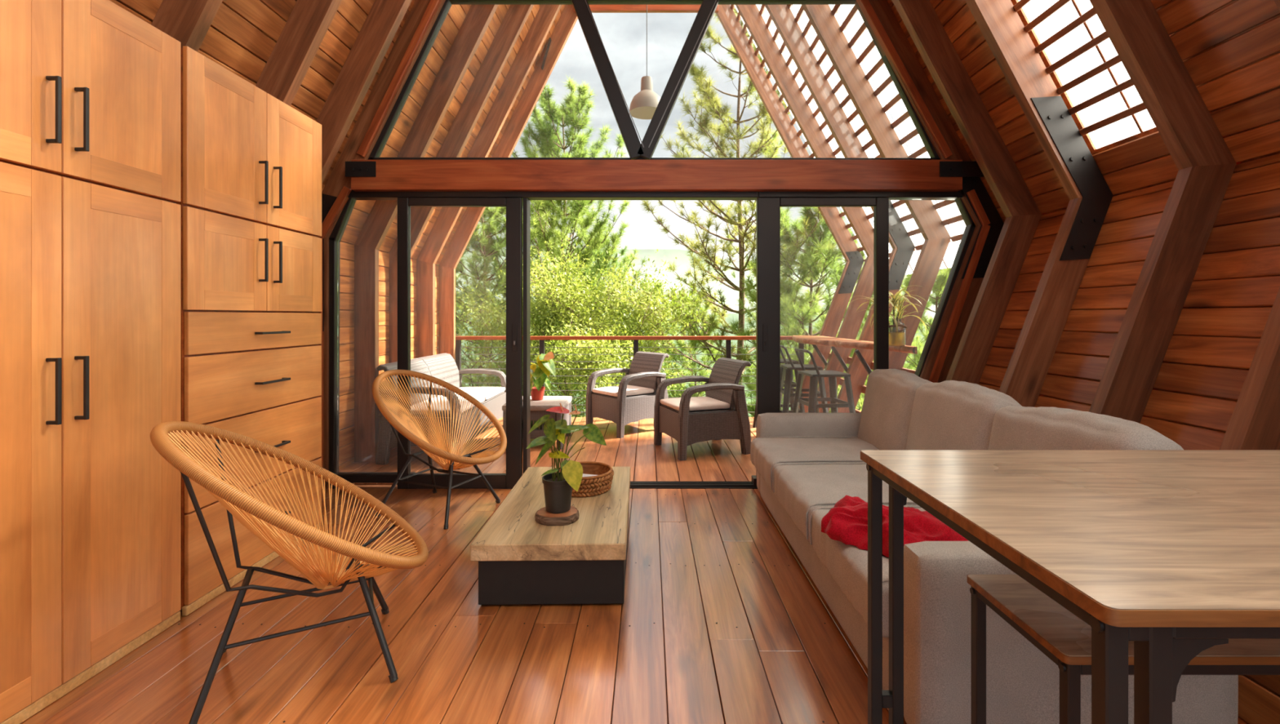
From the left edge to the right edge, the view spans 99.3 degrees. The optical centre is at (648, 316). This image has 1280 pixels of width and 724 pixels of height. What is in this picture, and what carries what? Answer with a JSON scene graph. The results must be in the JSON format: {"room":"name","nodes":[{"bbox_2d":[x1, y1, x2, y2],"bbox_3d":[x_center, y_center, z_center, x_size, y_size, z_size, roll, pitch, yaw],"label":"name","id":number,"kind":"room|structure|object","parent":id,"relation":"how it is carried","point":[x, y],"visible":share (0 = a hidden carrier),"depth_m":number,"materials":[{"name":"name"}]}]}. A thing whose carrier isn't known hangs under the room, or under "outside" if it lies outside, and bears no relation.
{"room":"cabin living room","nodes":[
{"label":"cabin living room","id":0,"kind":"room"},
{"bbox_2d":[323,237,328,488],"bbox_3d":[-2.353,0.313,1.020,0.206,1.815,5.740,0,0,0],"label":"wall","id":1,"kind":"structure","parent":0,"point":[326,333],"depth_m":3.80,"materials":[{"name":"brown wood"}]},
{"bbox_2d":[328,190,758,488],"bbox_3d":[-0.750,0.164,3.850,3.037,2.108,0.100,0,0,0],"label":"door frame","id":2,"kind":"structure","parent":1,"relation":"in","point":[335,239],"depth_m":3.83,"materials":[{"name":"black metal"}]},
{"bbox_2d":[334,197,757,490],"bbox_3d":[-0.300,0.194,3.865,4.300,2.101,0.130,0,0,0],"label":"trim","id":3,"kind":"structure","parent":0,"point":[526,202],"depth_m":3.82,"materials":[{"name":"black metal"}]},
{"bbox_2d":[338,417,755,484],"bbox_3d":[0.000,1.239,5.180,5.000,0.082,2.620,0,0,0],"label":"deck","id":4,"kind":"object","parent":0,"point":[711,460],"visible":0.12,"depth_m":4.61,"materials":[{"name":"brown wood"}]},
{"bbox_2d":[375,352,506,464],"bbox_3d":[-1.883,0.802,5.200,0.718,0.807,1.614,0,0,0],"label":"wicker loveseat","id":5,"kind":"object","parent":4,"relation":"on","point":[443,366],"visible":0.62,"depth_m":4.88,"materials":[{"name":"grey wicker"}]},
{"bbox_2d":[410,396,484,413],"bbox_3d":[-1.805,0.785,4.832,0.510,0.060,0.725,0,0,0],"label":"seat cushion","id":6,"kind":"object","parent":5,"relation":"on","point":[481,399],"depth_m":4.71,"materials":[{"name":"white fabric"}]},
{"bbox_2d":[437,386,505,399],"bbox_3d":[-1.805,0.785,5.567,0.510,0.060,0.725,0,0,0],"label":"seat cushion","id":7,"kind":"object","parent":5,"relation":"on","point":[488,393],"depth_m":5.54,"materials":[{"name":"white fabric"}]},
{"bbox_2d":[502,395,572,448],"bbox_3d":[-1.050,0.999,5.200,0.560,0.403,0.600,0,0,0],"label":"wicker side table","id":8,"kind":"object","parent":4,"relation":"on","point":[538,408],"visible":0.34,"depth_m":4.93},
{"bbox_2d":[530,351,555,400],"bbox_3d":[-1.021,0.567,5.181,0.258,0.459,0.204,0,0,-14],"label":"potted plant","id":9,"kind":"object","parent":8,"relation":"on","point":[539,374],"visible":0.94,"depth_m":5.16,"materials":[{"name":"green plant"}]},
{"bbox_2d":[586,351,669,438],"bbox_3d":[-0.207,0.802,5.815,0.718,0.807,0.634,0,0,-40],"label":"wicker armchair","id":10,"kind":"object","parent":4,"relation":"on","point":[633,399],"visible":0.94,"depth_m":5.65,"materials":[{"name":"grey wicker"}]},
{"bbox_2d":[592,385,653,396],"bbox_3d":[-0.267,0.785,5.765,0.510,0.060,0.480,0,0,-40],"label":"seat cushion","id":11,"kind":"object","parent":10,"relation":"on","point":[632,390],"depth_m":5.67,"materials":[{"name":"beige fabric"}]},
{"bbox_2d":[455,336,804,398],"bbox_3d":[-0.246,0.717,6.420,4.148,0.966,0.090,0,0,0],"label":"deck railing","id":12,"kind":"object","parent":4,"relation":"on","point":[458,339],"visible":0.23,"depth_m":6.39,"materials":[{"name":"brown wood"}]},
{"bbox_2d":[653,357,751,460],"bbox_3d":[0.490,0.802,4.938,0.718,0.807,0.654,0,0,-20],"label":"wicker armchair","id":13,"kind":"object","parent":4,"relation":"on","point":[722,413],"visible":1,"depth_m":4.72,"materials":[{"name":"brown wicker"}]},
{"bbox_2d":[660,396,729,411],"bbox_3d":[0.416,0.785,4.911,0.510,0.060,0.500,0,0,-20],"label":"seat cushion","id":14,"kind":"object","parent":13,"relation":"on","point":[696,403],"depth_m":4.78,"materials":[{"name":"beige fabric"}]},
{"bbox_2d":[752,359,804,427],"bbox_3d":[1.360,0.734,5.660,0.474,0.938,0.474,0,0,0],"label":"metal bar stool","id":15,"kind":"object","parent":4,"relation":"on","point":[802,410],"visible":0.27,"depth_m":5.51,"materials":[{"name":"black metal"}]},
{"bbox_2d":[780,345,828,413],"bbox_3d":[1.400,0.734,5.000,0.474,0.938,0.474,0,0,3],"label":"metal bar stool","id":16,"kind":"object","parent":4,"relation":"on","point":[786,369],"visible":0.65,"depth_m":4.85,"materials":[{"name":"black metal"}]},
{"bbox_2d":[792,348,855,413],"bbox_3d":[1.420,0.734,4.420,0.474,0.938,0.474,0,0,-6],"label":"metal bar stool","id":17,"kind":"object","parent":4,"relation":"on","point":[812,399],"visible":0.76,"depth_m":4.29,"materials":[{"name":"black metal"}]},
{"bbox_2d":[542,472,572,513],"bbox_3d":[-0.417,0.815,2.505,0.147,0.150,0.147,0,0,0],"label":"pot","id":18,"kind":"object","parent":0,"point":[557,492],"depth_m":2.45,"materials":[{"name":"black plastic"}]},
{"bbox_2d":[20,488,1248,723],"bbox_3d":[-0.200,1.224,1.000,4.400,0.052,5.800,0,0,0],"label":"floor","id":19,"kind":"structure","parent":0,"point":[720,620],"depth_m":1.97,"materials":[{"name":"brown wood"}]},
{"bbox_2d":[0,0,181,723],"bbox_3d":[-2.021,0.059,1.706,0.424,2.283,0.888,0,0,0],"label":"tall cabinet","id":20,"kind":"object","parent":19,"relation":"on","point":[91,90],"visible":1,"depth_m":1.77,"materials":[{"name":"brown wood"}]},
{"bbox_2d":[176,46,321,616],"bbox_3d":[-2.021,0.059,2.626,0.424,2.283,0.900,0,0,0],"label":"tall cabinet","id":21,"kind":"object","parent":19,"relation":"on","point":[251,203],"visible":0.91,"depth_m":2.50,"materials":[{"name":"brown wood"}]},
{"bbox_2d":[150,421,428,723],"bbox_3d":[-1.183,0.769,1.869,0.789,0.874,0.740,0,0,-29],"label":"chair","id":22,"kind":"object","parent":19,"relation":"on","point":[272,526],"visible":1,"depth_m":1.81,"materials":[{"name":"orange"}]},
{"bbox_2d":[372,369,506,528],"bbox_3d":[-1.300,0.777,3.385,0.821,0.860,0.741,0,0,22],"label":"chair","id":23,"kind":"object","parent":19,"relation":"on","point":[449,460],"visible":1,"depth_m":3.42,"materials":[{"name":"orange"}]},
{"bbox_2d":[470,466,630,604],"bbox_3d":[-0.420,1.065,2.790,0.633,0.271,1.145,0,0,-1],"label":"coffee table","id":24,"kind":"object","parent":19,"relation":"on","point":[522,560],"visible":0.89,"depth_m":2.25,"materials":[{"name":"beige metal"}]},
{"bbox_2d":[534,505,578,525],"bbox_3d":[-0.417,0.909,2.494,0.200,0.039,0.181,0,0,0],"label":"wood slice","id":25,"kind":"object","parent":24,"relation":"on","point":[542,517],"visible":0.66,"depth_m":2.43,"materials":[{"name":"brown wood"}]},
{"bbox_2d":[526,402,606,513],"bbox_3d":[-0.366,0.641,2.473,0.342,0.498,0.211,0,0,0],"label":"potted plant","id":26,"kind":"object","parent":25,"relation":"on","point":[557,486],"visible":1,"depth_m":2.45,"materials":[{"name":"plant"}]},
{"bbox_2d":[555,461,613,497],"bbox_3d":[-0.352,0.875,2.930,0.329,0.108,0.329,0,0,0],"label":"woven basket","id":27,"kind":"object","parent":24,"relation":"on","point":[601,483],"visible":0.5,"depth_m":2.83,"materials":[{"name":"brown wicker"}]},
{"bbox_2d":[582,473,595,476],"bbox_3d":[-0.322,0.867,2.910,0.132,0.049,0.088,0,0,-23],"label":"paper card","id":28,"kind":"object","parent":27,"relation":"in","point":[584,474],"visible":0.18,"depth_m":2.94,"materials":[{"name":"white paper"}]},
{"bbox_2d":[750,368,1238,723],"bbox_3d":[1.170,0.756,2.560,1.041,0.887,2.217,0,0,0],"label":"sofa","id":29,"kind":"object","parent":19,"relation":"on","point":[805,464],"visible":0.48,"depth_m":1.82,"materials":[{"name":"beige fabric"}]},
{"bbox_2d":[751,437,878,491],"bbox_3d":[1.103,0.864,3.220,0.907,0.204,0.638,0,0,0],"label":"seat cushion","id":30,"kind":"object","parent":29,"relation":"on","point":[766,453],"depth_m":3.16,"materials":[{"name":"beige fabric"}]},
{"bbox_2d":[773,464,922,542],"bbox_3d":[1.104,0.864,2.577,0.906,0.205,0.662,0,0,0],"label":"seat cushion","id":31,"kind":"object","parent":29,"relation":"on","point":[801,490],"depth_m":2.52,"materials":[{"name":"beige fabric"}]},
{"bbox_2d":[811,508,925,637],"bbox_3d":[1.104,0.864,1.921,0.906,0.205,0.664,0,0,0],"label":"seat cushion","id":32,"kind":"object","parent":29,"relation":"on","point":[847,564],"depth_m":1.79,"materials":[{"name":"beige fabric"}]},
{"bbox_2d":[857,368,932,449],"bbox_3d":[1.478,0.595,3.221,0.236,0.552,0.670,10,0,0],"label":"cushion","id":33,"kind":"object","parent":29,"relation":"on","point":[883,423],"depth_m":3.14,"materials":[{"name":"beige fabric"}]},
{"bbox_2d":[821,494,968,557],"bbox_3d":[0.896,0.712,1.802,0.637,0.125,0.364,0,0,38],"label":"blanket","id":34,"kind":"object","parent":29,"relation":"on","point":[846,522],"visible":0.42,"depth_m":1.84,"materials":[{"name":"red fabric"}]},
{"bbox_2d":[905,380,1022,449],"bbox_3d":[1.478,0.591,2.578,0.238,0.561,0.694,10,0,0],"label":"cushion","id":35,"kind":"object","parent":29,"relation":"on","point":[947,415],"depth_m":2.50,"materials":[{"name":"beige fabric"}]},
{"bbox_2d":[988,405,1183,449],"bbox_3d":[1.477,0.597,1.921,0.238,0.546,0.698,10,0,0],"label":"cushion","id":36,"kind":"object","parent":29,"relation":"on","point":[1010,427],"depth_m":1.85,"materials":[{"name":"beige fabric"}]},
{"bbox_2d":[860,449,1279,723],"bbox_3d":[1.072,0.750,0.889,1.200,0.900,0.666,0,0,0],"label":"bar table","id":37,"kind":"object","parent":19,"relation":"on","point":[1175,554],"visible":1,"depth_m":0.79,"materials":[{"name":"brown wood"}]},
{"bbox_2d":[966,574,1279,723],"bbox_3d":[0.878,0.875,1.020,0.406,0.650,0.281,0,0,0],"label":"bench","id":38,"kind":"object","parent":19,"relation":"on","point":[1063,637],"visible":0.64,"depth_m":0.95,"materials":[{"name":"brown wood"}]},
{"bbox_2d":[322,4,965,293],"bbox_3d":[0.100,-2.878,5.065,5.109,5.272,2.530,0,0,0],"label":"roof","id":39,"kind":"structure","parent":0,"point":[482,77],"depth_m":5.07,"materials":[{"name":"brown wood"}]},
{"bbox_2d":[629,4,660,119],"bbox_3d":[-0.017,-3.390,4.900,0.316,3.120,0.316,0,0,0],"label":"pendant lamp","id":40,"kind":"object","parent":39,"relation":"hanging from","point":[643,105],"visible":0.91,"depth_m":4.82,"materials":[{"name":"beige"}]},
{"bbox_2d":[338,237,950,469],"bbox_3d":[0.015,0.287,5.080,4.942,1.866,2.560,0,0,0],"label":"wall","id":41,"kind":"structure","parent":0,"point":[368,277],"depth_m":4.52,"materials":[{"name":"brown wood"}]},
{"bbox_2d":[791,335,917,374],"bbox_3d":[1.748,0.384,5.140,0.435,0.324,2.320,0,0,0],"label":"countertop","id":42,"kind":"structure","parent":41,"relation":"attached to","point":[834,342],"depth_m":4.95,"materials":[{"name":"brown wood"}]},
{"bbox_2d":[851,285,926,346],"bbox_3d":[1.851,-0.006,4.170,0.539,0.455,0.459,0,0,43],"label":"plant","id":43,"kind":"object","parent":42,"relation":"on","point":[893,300],"visible":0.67,"depth_m":4.13,"materials":[{"name":"green plant"}]},
{"bbox_2d":[891,322,900,344],"bbox_3d":[1.945,0.123,4.280,0.064,0.197,0.064,0,0,0],"label":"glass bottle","id":44,"kind":"object","parent":42,"relation":"on","point":[897,322],"visible":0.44,"depth_m":4.29,"materials":[{"name":"clear glass"}]},
{"bbox_2d":[109,0,1279,331],"bbox_3d":[0.034,-2.705,1.020,4.977,5.620,5.740,0,0,0],"label":"ceiling","id":45,"kind":"structure","parent":0,"point":[1033,93],"depth_m":2.90,"materials":[{"name":"brown wood"}]},
{"bbox_2d":[888,318,905,346],"bbox_3d":[1.865,0.118,4.140,0.164,0.207,0.164,0,0,0],"label":"jar","id":46,"kind":"object","parent":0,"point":[900,324],"depth_m":4.13,"materials":[{"name":"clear glass"}]},
{"bbox_2d":[920,153,1279,723],"bbox_3d":[2.067,0.288,1.020,0.913,1.872,5.740,0,0,0],"label":"wall","id":47,"kind":"structure","parent":0,"point":[1170,326],"depth_m":2.30,"materials":[{"name":"brown wood"}]},
{"bbox_2d":[397,197,522,488],"bbox_3d":[-1.324,0.192,3.813,0.865,2.044,0.063,0,0,0],"label":"door","id":48,"kind":"structure","parent":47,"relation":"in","point":[513,206],"depth_m":3.79,"materials":[{"name":"black metal"}]},
{"bbox_2d":[318,0,990,488],"bbox_3d":[0.025,-0.600,3.776,4.700,3.721,0.108,0,0,0],"label":"wooden frame beams","id":49,"kind":"structure","parent":47,"relation":"attached to","point":[366,175],"depth_m":3.74,"materials":[{"name":"brown wood"}]},
{"bbox_2d":[368,0,940,159],"bbox_3d":[0.046,-1.735,3.834,4.102,1.355,0.111,0,0,0],"label":"window","id":50,"kind":"structure","parent":49,"relation":"attached to","point":[636,150],"depth_m":3.83,"materials":[{"name":"black metal"}]},
{"bbox_2d":[755,197,888,487],"bbox_3d":[1.218,0.192,3.813,0.918,2.044,0.063,0,0,0],"label":"door","id":51,"kind":"structure","parent":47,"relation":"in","point":[767,209],"depth_m":3.79,"materials":[{"name":"black metal"}]},
{"bbox_2d":[751,189,975,487],"bbox_3d":[1.533,0.168,3.850,1.592,2.116,0.100,0,0,0],"label":"window","id":52,"kind":"structure","parent":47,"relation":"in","point":[957,197],"depth_m":3.83,"materials":[{"name":"black metal"}]},
{"label":"outside","id":53,"kind":"structure","parent":0,"visible":0},
{"bbox_2d":[437,248,942,323],"bbox_3d":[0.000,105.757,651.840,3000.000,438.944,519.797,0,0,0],"label":"hill","id":54,"kind":"structure","parent":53,"point":[670,254],"depth_m":847.27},
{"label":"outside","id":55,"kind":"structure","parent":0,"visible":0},
{"bbox_2d":[436,302,928,420],"bbox_3d":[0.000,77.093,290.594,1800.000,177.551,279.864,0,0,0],"label":"hill","id":56,"kind":"structure","parent":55,"point":[732,316],"depth_m":381.38,"materials":[{"name":"green plant"}]},
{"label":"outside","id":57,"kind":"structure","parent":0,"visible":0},
{"bbox_2d":[485,238,730,402],"bbox_3d":[-1.129,1.205,10.582,4.755,5.194,4.962,0,0,45],"label":"bush","id":58,"kind":"object","parent":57,"point":[616,380],"visible":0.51,"depth_m":9.52,"materials":[{"name":"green plant"}]},
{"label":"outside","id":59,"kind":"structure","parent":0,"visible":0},
{"bbox_2d":[462,348,586,417],"bbox_3d":[-1.634,2.139,10.193,3.608,3.343,3.353,0,0,24],"label":"broadleaf tree","id":60,"kind":"object","parent":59,"point":[580,406],"visible":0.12,"depth_m":10.03,"materials":[{"name":"green plant"}]},
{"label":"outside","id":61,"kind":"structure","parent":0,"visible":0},
{"bbox_2d":[781,377,867,413],"bbox_3d":[3.425,2.326,10.326,2.260,2.955,2.730,0,0,-31],"label":"broadleaf tree","id":62,"kind":"object","parent":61,"point":[839,387],"visible":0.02,"depth_m":10.25,"materials":[{"name":"green plant"}]},
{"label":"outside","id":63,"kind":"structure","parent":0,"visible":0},
{"bbox_3d":[0.000,35.074,81.900,120.000,62.985,150.000,0,0,0],"label":"hillside","id":64,"kind":"object","parent":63,"visible":0},
{"bbox_2d":[436,242,473,336],"bbox_3d":[-6.068,1.375,15.041,2.740,10.586,3.338,0,0,-39],"label":"pine tree","id":65,"kind":"object","parent":64,"relation":"on","point":[463,255],"visible":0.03,"depth_m":15.05,"materials":[{"name":"green plant"}]},
{"bbox_2d":[436,207,567,395],"bbox_3d":[-3.899,1.286,12.498,4.482,9.031,4.360,0,0,-31],"label":"pine tree","id":66,"kind":"object","parent":64,"relation":"on","point":[484,246],"visible":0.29,"depth_m":12.02,"materials":[{"name":"green plant"}]},
{"bbox_2d":[464,74,648,404],"bbox_3d":[-2.294,0.208,14.377,4.452,12.939,4.398,0,0,31],"label":"pine tree","id":67,"kind":"object","parent":64,"relation":"on","point":[548,141],"visible":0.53,"depth_m":13.97,"materials":[{"name":"green plant"}]},
{"bbox_2d":[554,234,656,387],"bbox_3d":[-1.615,2.325,16.911,3.343,10.253,3.042,0,0,27],"label":"pine tree","id":68,"kind":"object","parent":64,"relation":"on","point":[622,252],"visible":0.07,"depth_m":16.86,"materials":[{"name":"green plant"}]},
{"bbox_2d":[613,280,688,397],"bbox_3d":[0.013,3.550,19.060,3.146,9.760,3.233,0,0,0],"label":"pine tree","id":69,"kind":"object","parent":64,"relation":"on","point":[660,282],"visible":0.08,"depth_m":18.72,"materials":[{"name":"green plant"}]},
{"bbox_2d":[653,370,705,419],"bbox_3d":[0.685,2.450,10.650,1.949,2.708,2.297,0,0,30],"label":"broadleaf tree","id":70,"kind":"object","parent":64,"relation":"on","point":[673,393],"visible":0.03,"depth_m":11.26,"materials":[{"name":"green plant"}]},
{"bbox_2d":[658,288,749,397],"bbox_3d":[1.432,3.122,16.186,3.107,8.142,3.246,0,0,-21],"label":"pine tree","id":71,"kind":"object","parent":64,"relation":"on","point":[693,368],"visible":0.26,"depth_m":15.82,"materials":[{"name":"green plant"}]},
{"bbox_2d":[629,4,840,382],"bbox_3d":[2.132,-0.997,13.083,5.585,13.315,5.150,0,0,0],"label":"pine tree","id":72,"kind":"object","parent":64,"relation":"on","point":[713,105],"visible":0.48,"depth_m":12.49,"materials":[{"name":"green plant"}]},
{"bbox_2d":[728,122,806,325],"bbox_3d":[3.503,0.598,15.957,2.501,13.172,2.428,0,0,-7],"label":"pine tree","id":73,"kind":"object","parent":64,"relation":"on","point":[775,136],"visible":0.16,"depth_m":15.86,"materials":[{"name":"green plant"}]},
{"bbox_2d":[726,207,896,417],"bbox_3d":[3.706,1.380,12.062,4.573,7.933,5.419,0,0,-32],"label":"pine tree","id":74,"kind":"object","parent":64,"relation":"on","point":[806,309],"visible":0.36,"depth_m":11.32,"materials":[{"name":"green plant"}]},
{"bbox_2d":[841,273,934,378],"bbox_3d":[6.571,2.575,14.968,3.393,8.507,3.068,0,0,33],"label":"pine tree","id":75,"kind":"object","parent":64,"relation":"on","point":[866,314],"visible":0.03,"depth_m":14.64,"materials":[{"name":"green plant"}]},
{"bbox_2d":[888,243,959,370],"bbox_3d":[6.941,2.150,12.922,3.140,7.993,3.268,0,0,-32],"label":"pine tree","id":76,"kind":"object","parent":64,"relation":"on","point":[940,281],"visible":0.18,"depth_m":12.86,"materials":[{"name":"green plant"}]},
{"bbox_3d":[0.049,6.089,13.963,18.950,6.584,14.985,0,0,0],"label":"grass","id":77,"kind":"structure","parent":64,"relation":"on","visible":0},
{"bbox_2d":[455,240,672,411],"bbox_3d":[-1.654,1.270,10.248,5.355,5.063,3.813,0,0,41],"label":"bush","id":78,"kind":"object","parent":77,"relation":"on","point":[539,322],"visible":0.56,"depth_m":9.60,"materials":[{"name":"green plant"}]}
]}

